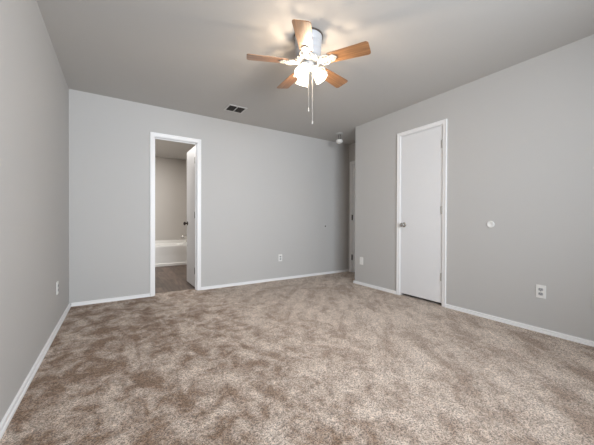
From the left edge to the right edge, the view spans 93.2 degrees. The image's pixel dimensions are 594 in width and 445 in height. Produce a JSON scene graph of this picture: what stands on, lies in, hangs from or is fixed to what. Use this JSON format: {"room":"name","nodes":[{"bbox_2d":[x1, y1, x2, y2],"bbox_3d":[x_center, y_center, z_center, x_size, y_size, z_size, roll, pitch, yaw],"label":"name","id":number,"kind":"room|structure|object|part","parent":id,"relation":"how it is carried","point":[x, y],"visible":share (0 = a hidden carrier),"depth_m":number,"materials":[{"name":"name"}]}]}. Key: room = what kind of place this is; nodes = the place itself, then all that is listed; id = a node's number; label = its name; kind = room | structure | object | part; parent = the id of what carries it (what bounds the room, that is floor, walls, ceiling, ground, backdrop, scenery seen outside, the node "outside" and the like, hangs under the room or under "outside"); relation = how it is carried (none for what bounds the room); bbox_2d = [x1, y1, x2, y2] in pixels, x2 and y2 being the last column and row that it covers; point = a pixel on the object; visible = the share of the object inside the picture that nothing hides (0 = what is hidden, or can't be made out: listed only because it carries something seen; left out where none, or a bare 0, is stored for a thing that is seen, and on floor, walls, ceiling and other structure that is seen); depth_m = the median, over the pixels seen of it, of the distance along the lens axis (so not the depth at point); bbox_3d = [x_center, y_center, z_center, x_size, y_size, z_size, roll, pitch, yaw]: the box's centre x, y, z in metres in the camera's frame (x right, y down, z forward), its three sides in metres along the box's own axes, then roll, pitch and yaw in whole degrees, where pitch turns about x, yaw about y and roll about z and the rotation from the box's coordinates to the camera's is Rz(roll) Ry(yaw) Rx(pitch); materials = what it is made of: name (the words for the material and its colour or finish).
{"room":"empty bedroom","nodes":[
{"label":"empty bedroom","id":0,"kind":"room"},
{"bbox_2d":[0,0,68,421],"bbox_3d":[-1.220,-0.256,0.957,0.115,2.440,5.361,0,0,-33],"label":"wall","id":1,"kind":"structure","parent":0,"point":[34,90],"depth_m":1.69,"materials":[{"name":"grey paint"}]},
{"bbox_2d":[0,303,70,439],"bbox_3d":[-1.167,0.944,1.001,0.019,0.040,5.131,0,0,-33],"label":"baseboard","id":2,"kind":"structure","parent":1,"relation":"attached to","point":[4,423],"depth_m":1.65,"materials":[{"name":"white paint"}]},
{"bbox_2d":[56,281,58,294],"bbox_3d":[-2.152,0.587,2.527,0.009,0.115,0.070,0,0,-33],"label":"wall outlet","id":3,"kind":"object","parent":1,"relation":"attached to","point":[57,282],"visible":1,"depth_m":2.50,"materials":[{"name":"white plastic"}]},
{"bbox_2d":[155,157,185,239],"bbox_3d":[-3.379,-0.300,6.494,1.750,2.440,0.115,0,0,-33],"label":"wall","id":4,"kind":"structure","parent":0,"point":[170,174],"depth_m":6.66,"materials":[{"name":"grey paint"}]},
{"bbox_2d":[186,160,186,239],"bbox_3d":[-1.826,-0.288,5.586,0.115,2.440,3.089,0,0,-33],"label":"wall","id":5,"kind":"structure","parent":0,"point":[186,160],"depth_m":6.81,"materials":[{"name":"grey paint"}]},
{"bbox_2d":[69,89,348,304],"bbox_3d":[-0.810,-0.277,4.335,4.221,2.440,0.115,0,0,-33],"label":"wall","id":6,"kind":"structure","parent":0,"point":[266,193],"depth_m":3.99,"materials":[{"name":"grey paint"}]},
{"bbox_2d":[150,132,200,296],"bbox_3d":[-1.641,-0.105,3.804,0.632,2.098,0.149,0,0,-33],"label":"door frame","id":7,"kind":"structure","parent":6,"relation":"attached to","point":[153,135],"depth_m":3.79,"materials":[{"name":"white paint"}]},
{"bbox_2d":[183,146,194,286],"bbox_3d":[-1.579,-0.086,4.229,0.161,2.030,0.543,0,0,-34],"label":"door","id":8,"kind":"structure","parent":6,"relation":"in","point":[190,223],"depth_m":4.19,"materials":[{"name":"white paint"}]},
{"bbox_2d":[71,269,347,306],"bbox_3d":[-0.778,0.924,4.286,4.181,0.040,0.019,0,0,-33],"label":"baseboard","id":9,"kind":"structure","parent":6,"relation":"attached to","point":[346,270],"depth_m":4.06,"materials":[{"name":"white paint"}]},
{"bbox_2d":[0,265,593,444],"bbox_3d":[-0.263,0.968,3.483,4.451,0.035,8.565,0,0,-33],"label":"floor","id":10,"kind":"structure","parent":0,"point":[326,359],"depth_m":1.78,"materials":[{"name":"beige carpet"}]},
{"bbox_2d":[155,240,186,266],"bbox_3d":[-3.152,0.671,6.141,1.516,0.505,0.734,0,0,-33],"label":"bathtub","id":11,"kind":"object","parent":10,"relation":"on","point":[167,252],"visible":0.5,"depth_m":6.06,"materials":[{"name":"white ceramic"}]},
{"bbox_2d":[36,0,593,159],"bbox_3d":[-0.255,-1.539,3.467,4.451,0.100,8.565,0,0,-33],"label":"ceiling","id":12,"kind":"structure","parent":0,"point":[189,56],"depth_m":2.41,"materials":[{"name":"grey paint"}]},
{"bbox_2d":[224,104,247,113],"bbox_3d":[-0.807,-1.488,3.689,0.250,0.009,0.220,0,0,-33],"label":"ceiling vent","id":13,"kind":"object","parent":12,"relation":"in","point":[232,108],"visible":1,"depth_m":3.69,"materials":[{"name":"silver metal"}]},
{"bbox_2d":[247,19,370,123],"bbox_3d":[0.082,-1.131,2.263,0.945,0.697,0.921,0,0,-33],"label":"ceiling fan","id":14,"kind":"object","parent":12,"relation":"hanging from","point":[308,39],"visible":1,"depth_m":2.16,"materials":[{"name":"brown wood"}]},
{"bbox_3d":[-0.227,-1.269,2.179,0.324,0.006,0.128,0,12,-10],"label":"blade","id":15,"kind":"part","parent":14,"relation":"part of","materials":[{"name":"brown wood"}]},
{"bbox_3d":[-0.064,-1.270,2.521,0.128,0.006,0.324,-14,7,-28],"label":"blade","id":16,"kind":"part","parent":14,"relation":"part of","materials":[{"name":"brown wood"}]},
{"bbox_3d":[0.047,-1.266,1.919,0.128,0.006,0.324,12,2,7],"label":"blade","id":17,"kind":"part","parent":14,"relation":"part of","materials":[{"name":"brown wood"}]},
{"bbox_3d":[0.063,-1.225,2.195,0.060,0.048,0.062,0,0,-33],"label":"lamp arm","id":18,"kind":"part","parent":14,"relation":"part of","materials":[{"name":"white metal"}]},
{"bbox_3d":[0.122,-1.015,2.235,0.004,0.406,0.004,0,0,35],"label":"pull chain","id":19,"kind":"part","parent":14,"relation":"part of","materials":[{"name":"white metal"}]},
{"bbox_3d":[0.140,-1.225,2.236,0.060,0.048,0.062,0,0,-33],"label":"lamp arm","id":20,"kind":"part","parent":14,"relation":"part of","materials":[{"name":"white metal"}]},
{"bbox_3d":[0.311,-1.269,2.471,0.128,0.006,0.324,-16,-11,42],"label":"blade","id":21,"kind":"part","parent":14,"relation":"part of","materials":[{"name":"brown wood"}]},
{"bbox_3d":[0.380,-1.266,2.099,0.324,0.006,0.128,0,-12,26],"label":"blade","id":22,"kind":"part","parent":14,"relation":"part of","materials":[{"name":"brown wood"}]},
{"bbox_2d":[336,132,342,143],"bbox_3d":[0.714,-1.411,4.722,0.124,0.167,0.124,0,0,-33],"label":"ceiling light","id":23,"kind":"object","parent":12,"relation":"attached to","point":[339,141],"visible":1,"depth_m":4.69,"materials":[{"name":"white plastic"}]},
{"bbox_2d":[348,143,354,270],"bbox_3d":[1.338,-0.274,5.001,0.115,2.440,1.311,0,0,-33],"label":"wall","id":24,"kind":"structure","parent":0,"point":[351,146],"depth_m":5.40,"materials":[{"name":"grey paint"}]},
{"bbox_2d":[349,161,354,271],"bbox_3d":[1.292,-0.106,5.056,0.132,2.103,0.856,0,0,-33],"label":"door frame","id":25,"kind":"structure","parent":24,"relation":"attached to","point":[351,162],"depth_m":5.36,"materials":[{"name":"white paint"}]},
{"bbox_2d":[351,164,354,271],"bbox_3d":[1.237,-0.086,5.033,0.098,2.033,0.766,0,0,-33],"label":"door","id":26,"kind":"structure","parent":24,"relation":"in","point":[353,190],"depth_m":5.32,"materials":[{"name":"white paint"}]},
{"bbox_2d":[355,34,593,340],"bbox_3d":[2.153,-0.255,2.564,0.115,2.440,4.426,0,0,-33],"label":"wall","id":27,"kind":"structure","parent":0,"point":[520,137],"depth_m":2.65,"materials":[{"name":"grey paint"}]},
{"bbox_2d":[400,125,442,302],"bbox_3d":[1.510,-0.096,3.441,0.098,2.044,0.572,0,0,-33],"label":"door","id":28,"kind":"structure","parent":27,"relation":"in","point":[422,152],"depth_m":3.43,"materials":[{"name":"white paint"},{"name":"metal"}]},
{"bbox_2d":[396,119,446,306],"bbox_3d":[1.555,-0.108,3.481,0.132,2.130,0.663,0,0,-33],"label":"door frame","id":29,"kind":"structure","parent":27,"relation":"attached to","point":[443,122],"depth_m":3.31,"materials":[{"name":"white paint"}]},
{"bbox_2d":[353,280,593,346],"bbox_3d":[2.104,0.945,2.623,0.134,0.040,4.332,0,0,-33],"label":"baseboard","id":30,"kind":"structure","parent":27,"relation":"attached to","point":[491,317],"depth_m":2.63,"materials":[{"name":"white paint"}]},
{"bbox_2d":[487,221,494,227],"bbox_3d":[1.929,0.018,2.800,0.008,0.069,0.069,0,0,-33],"label":"bumper cover","id":31,"kind":"object","parent":27,"relation":"attached to","point":[490,224],"visible":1,"depth_m":2.80,"materials":[{"name":"white plastic"}]},
{"bbox_2d":[536,284,545,298],"bbox_3d":[2.142,0.608,2.468,0.009,0.115,0.070,0,0,-33],"label":"wall outlet","id":32,"kind":"object","parent":27,"relation":"attached to","point":[540,289],"visible":1,"depth_m":2.46,"materials":[{"name":"white plastic"}]}
]}

